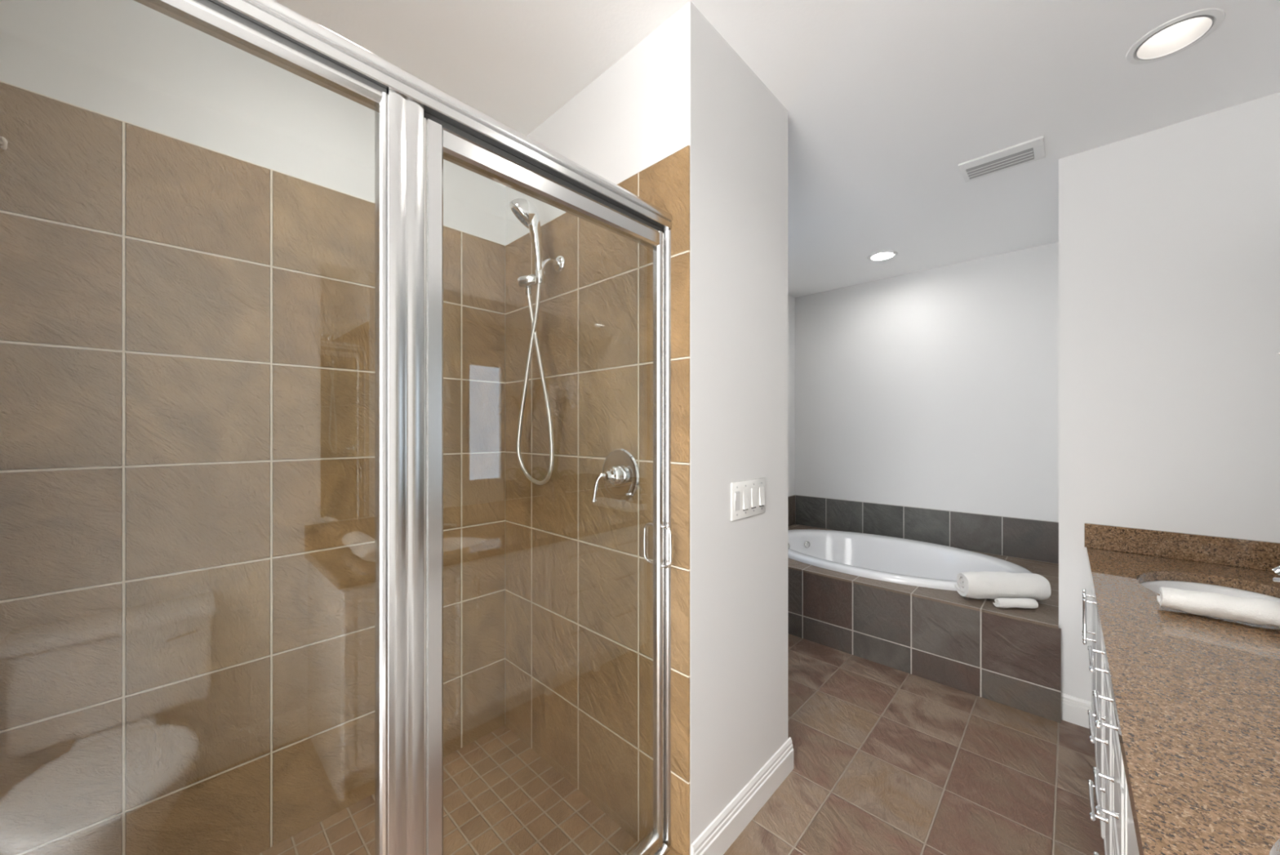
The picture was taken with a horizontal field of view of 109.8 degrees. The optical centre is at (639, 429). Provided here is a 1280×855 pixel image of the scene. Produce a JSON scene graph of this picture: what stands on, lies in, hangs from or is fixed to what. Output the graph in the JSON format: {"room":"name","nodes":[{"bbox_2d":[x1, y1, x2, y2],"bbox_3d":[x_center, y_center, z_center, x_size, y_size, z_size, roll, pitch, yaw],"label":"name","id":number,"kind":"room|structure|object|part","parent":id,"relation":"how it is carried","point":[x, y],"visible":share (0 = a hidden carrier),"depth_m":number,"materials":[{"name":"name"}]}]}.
{"room":"bathroom","nodes":[
{"label":"bathroom","id":0,"kind":"room"},
{"bbox_2d":[0,0,506,245],"bbox_3d":[-1.256,0.043,1.627,0.092,2.775,1.652,0,0,44],"label":"wall","id":1,"kind":"structure","parent":0,"point":[130,61],"depth_m":1.42,"materials":[{"name":"white paint"}]},
{"bbox_2d":[0,80,505,854],"bbox_3d":[-1.189,0.275,1.625,0.008,2.334,1.542,0,0,44],"label":"wall tile","id":2,"kind":"structure","parent":1,"relation":"attached to","point":[187,329],"depth_m":1.41,"materials":[{"name":"brown tile"}]},
{"bbox_2d":[0,136,8,150],"bbox_3d":[-1.624,-0.732,1.145,0.028,0.034,0.020,0,0,44],"label":"wall hook","id":3,"kind":"object","parent":2,"relation":"attached to","point":[3,141],"visible":1,"depth_m":1.14,"materials":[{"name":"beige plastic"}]},
{"bbox_2d":[506,1,787,854],"bbox_3d":[-0.066,0.043,2.095,1.267,2.775,0.675,0,0,44],"label":"wall partition","id":4,"kind":"structure","parent":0,"point":[683,85],"depth_m":1.61,"materials":[{"name":"white paint"}]},
{"bbox_2d":[505,145,689,854],"bbox_3d":[-0.247,0.275,1.797,1.115,2.334,0.008,0,0,44],"label":"tile","id":5,"kind":"structure","parent":4,"relation":"attached to","point":[579,579],"depth_m":1.70,"materials":[{"name":"brown tile"}]},
{"bbox_2d":[509,198,564,484],"bbox_3d":[-0.432,-0.343,1.814,0.231,1.136,0.193,0,0,12],"label":"shower","id":6,"kind":"object","parent":5,"relation":"attached to","point":[523,209],"visible":1,"depth_m":1.79,"materials":[{"name":"silver metal"}]},
{"bbox_3d":[-0.428,-0.753,1.783,0.082,0.283,0.056,0,0,-11],"label":"handle","id":7,"kind":"part","parent":6,"relation":"part of","materials":[{"name":"silver metal"}]},
{"bbox_3d":[-0.373,-0.663,1.832,0.025,0.077,0.095,0,0,44],"label":"arm","id":8,"kind":"part","parent":6,"relation":"part of","materials":[{"name":"silver metal"}]},
{"bbox_2d":[591,448,639,502],"bbox_3d":[-0.105,0.163,1.581,0.190,0.191,0.104,0,0,44],"label":"shower valve","id":9,"kind":"object","parent":5,"relation":"attached to","point":[620,476],"visible":1,"depth_m":1.58,"materials":[{"name":"silver metal"}]},
{"bbox_3d":[-0.142,0.204,1.573,0.058,0.109,0.024,0,0,2],"label":"lever","id":10,"kind":"part","parent":9,"relation":"part of","materials":[{"name":"silver metal"}]},
{"bbox_2d":[691,736,793,854],"bbox_3d":[0.405,1.367,1.658,0.017,0.126,0.688,0,0,44],"label":"baseboard","id":11,"kind":"structure","parent":4,"relation":"attached to","point":[724,829],"depth_m":1.62,"materials":[{"name":"white wood"}]},
{"bbox_2d":[730,477,764,520],"bbox_3d":[0.391,0.250,1.646,0.013,0.135,0.235,0,0,44],"label":"light switch","id":12,"kind":"object","parent":4,"relation":"attached to","point":[747,496],"visible":1,"depth_m":1.64,"materials":[{"name":"white plastic"}]},
{"bbox_2d":[257,633,1104,854],"bbox_3d":[0.782,1.470,1.778,2.930,0.081,5.350,0,0,44],"label":"floor","id":13,"kind":"structure","parent":0,"point":[887,760],"depth_m":1.79,"materials":[{"name":"tile"}]},
{"bbox_2d":[624,829,681,854],"bbox_3d":[-0.439,1.387,0.906,0.158,0.084,1.542,0,0,44],"label":"trim","id":14,"kind":"structure","parent":13,"relation":"on","point":[672,851],"depth_m":1.44,"materials":[{"name":"tile"}]},
{"bbox_2d":[133,0,672,854],"bbox_3d":[-0.446,0.322,0.919,0.065,2.047,1.532,0,0,44],"label":"shower frame","id":15,"kind":"object","parent":14,"relation":"on","point":[270,31],"visible":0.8,"depth_m":0.87,"materials":[{"name":"silver metal"}]},
{"bbox_3d":[-0.735,-0.626,0.613,0.034,0.021,0.684,0,0,44],"label":"rail","id":16,"kind":"part","parent":15,"relation":"part of","materials":[{"name":"silver metal"}]},
{"bbox_3d":[-0.470,0.349,0.893,0.042,1.992,0.064,0,0,44],"label":"post","id":17,"kind":"part","parent":15,"relation":"part of","materials":[{"name":"silver metal"}]},
{"bbox_3d":[-0.445,-0.675,0.918,0.056,0.054,1.532,0,0,44],"label":"header rail","id":18,"kind":"part","parent":15,"relation":"part of","materials":[{"name":"silver metal"}]},
{"bbox_2d":[423,117,671,854],"bbox_3d":[-0.192,0.348,1.189,0.121,1.953,0.744,0,0,44],"label":"shower door","id":19,"kind":"structure","parent":15,"relation":"attached to","point":[440,143],"depth_m":0.93,"materials":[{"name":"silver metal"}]},
{"bbox_3d":[-0.185,-0.604,1.187,0.034,0.048,0.677,0,0,44],"label":"rail","id":20,"kind":"part","parent":19,"relation":"part of","materials":[{"name":"silver metal"}]},
{"bbox_3d":[-0.185,1.305,1.187,0.034,0.040,0.677,0,0,44],"label":"rail","id":21,"kind":"part","parent":19,"relation":"part of","materials":[{"name":"silver metal"}]},
{"bbox_3d":[0.033,0.370,1.469,0.060,0.134,0.009,0,0,44],"label":"door pull","id":22,"kind":"part","parent":19,"relation":"part of","materials":[{"name":"silver metal"}]},
{"bbox_3d":[0.085,0.370,1.420,0.039,0.134,0.009,0,0,44],"label":"door pull","id":23,"kind":"part","parent":19,"relation":"part of","materials":[{"name":"silver metal"}]},
{"bbox_2d":[787,494,1061,723],"bbox_3d":[1.812,1.044,3.385,1.994,0.769,1.402,0,0,44],"label":"tub surround","id":24,"kind":"object","parent":13,"relation":"on","point":[1010,656],"visible":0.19,"depth_m":2.75,"materials":[{"name":"tile"}]},
{"bbox_2d":[787,528,1031,591],"bbox_3d":[1.815,1.137,3.413,1.800,0.435,1.200,0,0,44],"label":"bathtub","id":25,"kind":"object","parent":24,"relation":"in","point":[904,561],"visible":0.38,"depth_m":3.64,"materials":[{"name":"white ceramic"}]},
{"bbox_3d":[1.334,1.200,2.886,1.993,0.457,0.014,0,0,44],"label":"panel","id":26,"kind":"part","parent":24,"relation":"part of","materials":[{"name":"tile"}]},
{"bbox_2d":[954,571,1050,599],"bbox_3d":[2.037,0.877,2.540,0.422,0.154,0.155,0,0,6],"label":"towel","id":27,"kind":"object","parent":24,"relation":"on","point":[983,584],"visible":0.97,"depth_m":2.48,"materials":[{"name":"white fabric"}]},
{"bbox_2d":[992,597,1038,608],"bbox_3d":[2.016,0.930,2.418,0.200,0.051,0.061,0,0,3],"label":"towel","id":28,"kind":"object","parent":24,"relation":"on","point":[998,602],"visible":1,"depth_m":2.40,"materials":[{"name":"white fabric"}]},
{"bbox_2d":[1082,583,1104,838],"bbox_3d":[2.043,1.015,1.605,0.666,0.829,0.970,0,0,44],"label":"base cabinet","id":29,"kind":"object","parent":13,"relation":"on","point":[1097,677],"visible":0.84,"depth_m":1.75,"materials":[{"name":"white paint"}]},
{"bbox_3d":[1.847,0.758,1.854,0.038,0.198,0.014,0,0,44],"label":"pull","id":30,"kind":"part","parent":29,"relation":"part of","materials":[{"name":"silver metal"}]},
{"bbox_3d":[1.785,0.758,1.789,0.038,0.198,0.014,0,0,44],"label":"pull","id":31,"kind":"part","parent":29,"relation":"part of","materials":[{"name":"silver metal"}]},
{"bbox_3d":[2.004,0.969,1.976,0.019,0.713,0.478,0,0,44],"label":"cabinet door","id":32,"kind":"part","parent":29,"relation":"part of","materials":[{"name":"white paint"}]},
{"bbox_3d":[1.670,0.969,1.628,0.019,0.713,0.478,0,0,44],"label":"cabinet door","id":33,"kind":"part","parent":29,"relation":"part of","materials":[{"name":"white paint"}]},
{"bbox_2d":[1084,522,1279,854],"bbox_3d":[1.478,0.525,1.005,0.653,0.150,2.621,0,0,44],"label":"countertop","id":34,"kind":"structure","parent":29,"relation":"on","point":[1196,698],"depth_m":0.97,"materials":[{"name":"brown stone"}]},
{"bbox_2d":[1140,580,1279,602],"bbox_3d":[2.029,0.676,1.540,0.468,0.150,0.584,0,0,44],"label":"sink","id":35,"kind":"object","parent":34,"relation":"in","point":[1156,586],"visible":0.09,"depth_m":1.75,"materials":[{"name":"white ceramic"}]},
{"bbox_2d":[1156,587,1279,627],"bbox_3d":[1.790,0.525,1.286,0.404,0.072,0.119,0,0,42],"label":"towel","id":36,"kind":"object","parent":34,"relation":"on","point":[1255,611],"visible":1,"depth_m":1.31,"materials":[{"name":"white fabric"}]},
{"bbox_2d":[1271,565,1279,582],"bbox_3d":[2.139,0.497,1.434,0.149,0.133,0.365,0,0,44],"label":"faucet","id":37,"kind":"object","parent":34,"relation":"on","point":[1277,569],"visible":1,"depth_m":1.48,"materials":[{"name":"silver metal"}]},
{"bbox_3d":[2.139,0.497,1.434,0.149,0.133,0.054,0,0,44],"label":"spout","id":38,"kind":"part","parent":37,"relation":"part of","materials":[{"name":"silver metal"}]},
{"bbox_3d":[2.243,0.539,1.520,0.050,0.049,0.129,0,0,-9],"label":"handle","id":39,"kind":"part","parent":37,"relation":"part of","materials":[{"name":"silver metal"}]},
{"bbox_2d":[1087,644,1112,854],"bbox_3d":[1.593,1.015,1.132,0.660,0.829,0.334,0,0,44],"label":"base cabinet","id":40,"kind":"object","parent":13,"relation":"on","point":[1107,717],"visible":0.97,"depth_m":1.32,"materials":[{"name":"white paint"}]},
{"bbox_3d":[1.369,1.112,1.347,0.038,0.014,0.198,0,0,44],"label":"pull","id":41,"kind":"part","parent":40,"relation":"part of","materials":[{"name":"silver metal"}]},
{"bbox_3d":[1.369,0.890,1.347,0.038,0.014,0.198,0,0,44],"label":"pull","id":42,"kind":"part","parent":40,"relation":"part of","materials":[{"name":"silver metal"}]},
{"bbox_3d":[1.369,0.688,1.347,0.038,0.014,0.198,0,0,44],"label":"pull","id":43,"kind":"part","parent":40,"relation":"part of","materials":[{"name":"silver metal"}]},
{"bbox_3d":[1.389,0.694,1.328,0.019,0.163,0.324,0,0,44],"label":"drawer","id":44,"kind":"part","parent":40,"relation":"part of","materials":[{"name":"white paint"}]},
{"bbox_3d":[1.389,1.183,1.328,0.019,0.283,0.324,0,0,44],"label":"drawer","id":45,"kind":"part","parent":40,"relation":"part of","materials":[{"name":"white paint"}]},
{"bbox_3d":[1.389,0.908,1.328,0.019,0.247,0.324,0,0,44],"label":"drawer","id":46,"kind":"part","parent":40,"relation":"part of","materials":[{"name":"white paint"}]},
{"bbox_2d":[1092,689,1124,854],"bbox_3d":[1.364,1.015,0.890,0.658,0.829,0.334,0,0,44],"label":"base cabinet","id":47,"kind":"object","parent":13,"relation":"on","point":[1117,778],"visible":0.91,"depth_m":1.08,"materials":[{"name":"white paint"}]},
{"bbox_3d":[1.140,0.688,1.104,0.038,0.014,0.198,0,0,44],"label":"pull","id":48,"kind":"part","parent":47,"relation":"part of","materials":[{"name":"silver metal"}]},
{"bbox_3d":[1.140,0.890,1.104,0.038,0.014,0.198,0,0,44],"label":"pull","id":49,"kind":"part","parent":47,"relation":"part of","materials":[{"name":"silver metal"}]},
{"bbox_3d":[1.161,1.183,1.084,0.019,0.283,0.324,0,0,44],"label":"drawer","id":50,"kind":"part","parent":47,"relation":"part of","materials":[{"name":"white paint"}]},
{"bbox_3d":[1.161,0.908,1.084,0.019,0.247,0.324,0,0,44],"label":"drawer","id":51,"kind":"part","parent":47,"relation":"part of","materials":[{"name":"white paint"}]},
{"bbox_3d":[1.161,0.694,1.084,0.019,0.163,0.324,0,0,44],"label":"drawer","id":52,"kind":"part","parent":47,"relation":"part of","materials":[{"name":"white paint"}]},
{"bbox_2d":[1124,769,1139,854],"bbox_3d":[0.914,1.015,0.418,0.654,0.829,0.968,0,0,44],"label":"base cabinet","id":53,"kind":"object","parent":13,"relation":"on","point":[1131,845],"visible":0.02,"depth_m":0.90,"materials":[{"name":"white paint"}]},
{"bbox_2d":[274,0,1279,297],"bbox_3d":[0.782,-1.345,1.778,2.930,0.001,5.350,0,0,44],"label":"ceiling","id":54,"kind":"structure","parent":0,"point":[884,100],"depth_m":1.73,"materials":[{"name":"white paint"}]},
{"bbox_2d":[867,250,897,261],"bbox_3d":[1.875,-1.349,3.483,0.208,0.020,0.208,0,0,44],"label":"recessed light","id":55,"kind":"object","parent":54,"relation":"in","point":[885,255],"visible":0.99,"depth_m":3.49,"materials":[{"name":"white glass"}]},
{"bbox_2d":[958,136,1045,182],"bbox_3d":[1.802,-1.337,2.247,0.323,0.015,0.212,0,0,44],"label":"ceiling vent","id":56,"kind":"object","parent":54,"relation":"in","point":[1032,150],"visible":1,"depth_m":2.23,"materials":[{"name":"white metal"}]},
{"bbox_2d":[1125,8,1225,64],"bbox_3d":[1.829,-1.395,1.545,0.220,0.113,0.220,0,0,44],"label":"recessed light","id":57,"kind":"object","parent":54,"relation":"in","point":[1178,34],"visible":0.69,"depth_m":1.58,"materials":[{"name":"white"}]},
{"bbox_2d":[787,293,795,496],"bbox_3d":[0.644,0.043,3.679,0.100,2.775,2.595,0,0,44],"label":"wall","id":58,"kind":"structure","parent":0,"point":[791,300],"depth_m":4.52,"materials":[{"name":"white paint"}]},
{"bbox_2d":[795,241,1058,627],"bbox_3d":[2.293,0.043,3.966,2.085,2.775,0.100,0,0,44],"label":"wall","id":59,"kind":"structure","parent":0,"point":[937,388],"depth_m":3.73,"materials":[{"name":"white paint"}]},
{"bbox_2d":[1058,92,1279,701],"bbox_3d":[2.887,0.043,2.469,0.845,2.775,1.440,0,0,44],"label":"wall","id":60,"kind":"structure","parent":0,"point":[1169,237],"depth_m":1.99,"materials":[{"name":"white paint"}]},
{"bbox_2d":[1061,692,1092,728],"bbox_3d":[2.131,1.367,2.184,0.129,0.126,0.017,0,0,44],"label":"baseboard","id":61,"kind":"structure","parent":60,"relation":"attached to","point":[1074,709],"depth_m":2.19,"materials":[{"name":"white wood"}]}
]}

